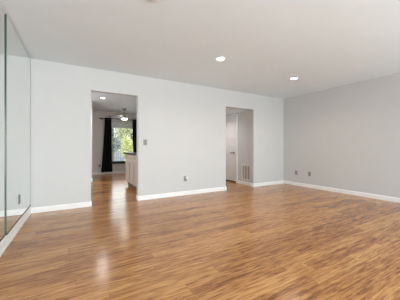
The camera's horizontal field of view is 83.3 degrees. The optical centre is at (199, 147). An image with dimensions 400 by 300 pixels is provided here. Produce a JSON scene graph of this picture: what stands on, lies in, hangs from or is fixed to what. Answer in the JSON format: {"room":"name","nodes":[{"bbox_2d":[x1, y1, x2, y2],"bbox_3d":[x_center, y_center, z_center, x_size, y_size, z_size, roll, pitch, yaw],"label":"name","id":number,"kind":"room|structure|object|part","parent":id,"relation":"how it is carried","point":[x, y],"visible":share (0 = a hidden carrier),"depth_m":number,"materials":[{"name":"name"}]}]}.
{"room":"empty living room","nodes":[
{"label":"empty living room","id":0,"kind":"room"},
{"bbox_2d":[91,101,91,178],"bbox_3d":[-4.193,-0.182,6.306,2.112,2.440,0.120,0,0,-30],"label":"wall","id":1,"kind":"structure","parent":0,"point":[91,101],"depth_m":6.78,"materials":[{"name":"white paint"}]},
{"bbox_2d":[92,110,136,171],"bbox_3d":[-3.085,-0.182,9.158,7.100,2.440,0.130,0,0,-30],"label":"wall","id":2,"kind":"structure","parent":0,"point":[98,125],"depth_m":8.63,"materials":[{"name":"paint"}]},
{"bbox_2d":[92,171,124,174],"bbox_3d":[-4.021,0.988,8.529,4.650,0.100,0.014,0,0,-30],"label":"baseboard","id":3,"kind":"structure","parent":2,"relation":"attached to","point":[112,172],"depth_m":8.77,"materials":[{"name":"white paint"}]},
{"bbox_2d":[112,121,124,163],"bbox_3d":[-3.139,-0.217,9.072,1.060,1.710,0.135,0,0,-30],"label":"window","id":4,"kind":"structure","parent":2,"relation":"in","point":[113,162],"depth_m":8.95,"materials":[{"name":"clear glass"}]},
{"bbox_2d":[112,120,131,128],"bbox_3d":[-3.118,-0.922,9.035,0.980,0.300,0.045,0,0,-30],"label":"window blind","id":5,"kind":"object","parent":4,"relation":"attached to","point":[117,122],"visible":0.61,"depth_m":9.02,"materials":[{"name":"grey fabric"}]},
{"bbox_3d":[-3.102,-1.107,9.008,1.740,0.070,0.111,0,0,-30],"label":"curtain rod","id":6,"kind":"object","parent":2,"relation":"attached to","visible":0},
{"bbox_2d":[101,118,111,171],"bbox_3d":[-3.597,-0.101,8.688,0.408,2.102,0.096,0,0,-30],"label":"curtain","id":7,"kind":"object","parent":6,"relation":"hanging from","point":[107,145],"visible":1,"depth_m":8.70,"materials":[{"name":"black fabric"}]},
{"bbox_2d":[132,119,136,151],"bbox_3d":[-2.593,-0.101,9.270,0.383,2.102,0.097,0,0,-30],"label":"curtain","id":8,"kind":"object","parent":6,"relation":"hanging from","point":[134,123],"visible":0.38,"depth_m":9.22,"materials":[{"name":"black fabric"}]},
{"bbox_2d":[30,58,282,207],"bbox_3d":[-0.565,-0.182,4.837,7.100,2.440,0.125,0,0,-30],"label":"wall","id":9,"kind":"structure","parent":0,"point":[183,125],"depth_m":4.53,"materials":[{"name":"paint"}]},
{"bbox_2d":[31,201,91,212],"bbox_3d":[-2.317,0.995,3.807,0.863,0.087,0.139,0,0,-30],"label":"baseboard","id":10,"kind":"structure","parent":9,"relation":"attached to","point":[81,204],"depth_m":3.73,"materials":[{"name":"white paint"}]},
{"bbox_2d":[136,187,226,200],"bbox_3d":[-0.317,0.995,4.973,2.148,0.087,0.139,0,0,-30],"label":"baseboard","id":11,"kind":"structure","parent":9,"relation":"attached to","point":[163,195],"depth_m":4.81,"materials":[{"name":"white paint"}]},
{"bbox_2d":[250,180,283,186],"bbox_3d":[1.871,0.995,6.250,1.161,0.087,0.139,0,0,-30],"label":"baseboard","id":12,"kind":"structure","parent":9,"relation":"attached to","point":[282,181],"depth_m":6.12,"materials":[{"name":"white paint"}]},
{"bbox_2d":[0,173,399,299],"bbox_3d":[0.128,1.098,3.750,7.200,0.120,12.750,0,0,-30],"label":"floor","id":13,"kind":"structure","parent":0,"point":[283,241],"depth_m":2.29,"materials":[{"name":"brown wood"}]},
{"bbox_2d":[125,154,135,188],"bbox_3d":[-1.624,0.609,6.072,0.626,0.858,0.873,0,0,-30],"label":"base cabinet","id":14,"kind":"object","parent":13,"relation":"on","point":[129,162],"visible":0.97,"depth_m":5.88,"materials":[{"name":"beige paint"}]},
{"bbox_3d":[-1.974,0.652,6.121,0.020,0.548,0.426,0,0,-30],"label":"door","id":15,"kind":"part","parent":14,"relation":"part of","materials":[{"name":"beige paint"}]},
{"bbox_3d":[-1.753,0.652,5.743,0.020,0.548,0.426,0,0,-30],"label":"door","id":16,"kind":"part","parent":14,"relation":"part of","materials":[{"name":"beige paint"}]},
{"bbox_2d":[133,155,136,188],"bbox_3d":[-1.183,0.609,5.316,0.626,0.858,0.873,0,0,-30],"label":"base cabinet","id":17,"kind":"object","parent":13,"relation":"on","point":[134,156],"visible":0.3,"depth_m":5.38,"materials":[{"name":"beige paint"}]},
{"bbox_2d":[123,152,136,154],"bbox_3d":[-1.421,0.159,5.735,0.655,0.042,1.860,0,0,-30],"label":"countertop","id":18,"kind":"structure","parent":17,"relation":"on","point":[130,153],"depth_m":6.02,"materials":[{"name":"stone"}]},
{"bbox_2d":[0,0,399,113],"bbox_3d":[0.128,-1.477,3.750,7.200,0.150,12.750,0,0,-30],"label":"ceiling","id":19,"kind":"structure","parent":0,"point":[326,44],"depth_m":2.92,"materials":[{"name":"paint"}]},
{"bbox_2d":[108,108,136,119],"bbox_3d":[-2.740,-1.193,8.119,1.065,0.418,1.013,0,0,-30],"label":"ceiling fan","id":20,"kind":"object","parent":19,"relation":"hanging from","point":[123,117],"visible":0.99,"depth_m":8.02,"materials":[{"name":"silver metal"}]},
{"bbox_2d":[215,57,225,60],"bbox_3d":[0.328,-1.399,3.560,0.176,0.006,0.176,0,0,-30],"label":"recessed light","id":21,"kind":"object","parent":19,"relation":"in","point":[216,58],"visible":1,"depth_m":3.54,"materials":[{"name":"white plastic"}]},
{"bbox_2d":[226,111,249,182],"bbox_3d":[0.751,0.021,7.226,0.110,2.033,2.675,0,0,-30],"label":"wall","id":22,"kind":"structure","parent":0,"point":[243,117],"depth_m":6.31,"materials":[{"name":"paint"}]},
{"bbox_2d":[226,115,235,180],"bbox_3d":[0.863,0.029,6.934,0.091,1.943,0.802,0,0,-30],"label":"door","id":23,"kind":"structure","parent":22,"relation":"in","point":[230,121],"depth_m":6.80,"materials":[{"name":"paint"}]},
{"bbox_2d":[226,114,237,182],"bbox_3d":[0.854,0.030,6.929,0.012,2.015,0.924,0,0,-30],"label":"trim","id":24,"kind":"structure","parent":22,"relation":"attached to","point":[233,114],"depth_m":6.56,"materials":[{"name":"white paint"}]},
{"bbox_2d":[237,180,249,185],"bbox_3d":[1.229,0.996,6.284,0.014,0.085,0.566,0,0,-30],"label":"baseboard","id":25,"kind":"structure","parent":22,"relation":"attached to","point":[238,181],"depth_m":6.29,"materials":[{"name":"white paint"}]},
{"bbox_2d":[242,164,249,180],"bbox_3d":[1.273,0.693,6.210,0.012,0.430,0.370,0,0,-30],"label":"air vent","id":26,"kind":"object","parent":22,"relation":"in","point":[245,168],"visible":1,"depth_m":6.20,"materials":[{"name":"white metal"}]},
{"bbox_2d":[226,108,249,114],"bbox_3d":[0.305,-1.045,7.023,1.085,0.100,2.775,0,0,-30],"label":"ceiling","id":27,"kind":"structure","parent":0,"point":[229,111],"depth_m":6.07,"materials":[{"name":"paint"}]},
{"bbox_2d":[283,73,399,197],"bbox_3d":[4.329,-0.182,3.336,0.120,2.440,7.400,0,0,-30],"label":"wall","id":28,"kind":"structure","parent":0,"point":[347,136],"depth_m":5.01,"materials":[{"name":"paint"}]},
{"bbox_2d":[283,180,399,202],"bbox_3d":[4.271,0.995,3.302,0.014,0.087,7.400,0,0,-30],"label":"baseboard","id":29,"kind":"structure","parent":28,"relation":"attached to","point":[368,195],"depth_m":4.98,"materials":[{"name":"white paint"}]},
{"bbox_3d":[-0.958,-0.182,0.251,0.342,2.440,7.400,0,0,-30],"label":"wall","id":30,"kind":"structure","parent":0,"visible":0},
{"bbox_2d":[0,5,5,241],"bbox_3d":[-1.581,-0.235,1.528,0.006,2.302,1.835,0,0,-29],"label":"wall mirror","id":31,"kind":"object","parent":30,"relation":"attached to","point":[2,13],"visible":1,"depth_m":2.25,"materials":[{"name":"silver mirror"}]},
{"bbox_2d":[0,206,30,256],"bbox_3d":[-0.899,0.977,0.286,0.018,0.122,7.404,0,0,-29],"label":"baseboard","id":32,"kind":"structure","parent":30,"relation":"attached to","point":[7,239],"depth_m":2.58,"materials":[{"name":"white paint"}]},
{"bbox_2d":[5,14,30,234],"bbox_3d":[-2.343,-0.235,2.939,0.019,2.302,1.359,0,0,-29],"label":"wall mirror","id":33,"kind":"object","parent":30,"relation":"attached to","point":[17,60],"visible":1,"depth_m":2.68,"materials":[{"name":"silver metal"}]},
{"label":"outside","id":34,"kind":"structure","parent":0,"visible":0},
{"bbox_3d":[-5.001,1.363,16.509,20.000,0.150,14.440,0,0,-30],"label":"ground","id":35,"kind":"structure","parent":34,"visible":0},
{"bbox_2d":[112,122,130,160],"bbox_3d":[-5.894,-0.766,15.716,2.878,4.113,1.723,0,0,-41],"label":"tree","id":36,"kind":"object","parent":35,"relation":"on","point":[115,146],"visible":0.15,"depth_m":15.52,"materials":[{"name":"green plant"}]},
{"bbox_2d":[114,137,130,160],"bbox_3d":[-6.129,0.223,18.443,9.000,2.070,0.062,0,0,-30],"label":"fence","id":37,"kind":"object","parent":35,"relation":"on","point":[115,153],"visible":0.02,"depth_m":18.15,"materials":[{"name":"white wood"}]},
{"bbox_2d":[114,123,132,147],"bbox_3d":[-4.288,-0.692,14.241,1.619,3.960,2.150,0,0,43],"label":"tree","id":38,"kind":"object","parent":35,"relation":"on","point":[125,132],"visible":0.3,"depth_m":13.88,"materials":[{"name":"green plant"}]},
{"bbox_2d":[118,137,132,160],"bbox_3d":[-3.810,0.333,12.422,1.382,1.910,1.081,0,0,-30],"label":"shrub","id":39,"kind":"object","parent":35,"relation":"on","point":[128,142],"visible":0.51,"depth_m":12.12,"materials":[{"name":"green plant"}]}
]}

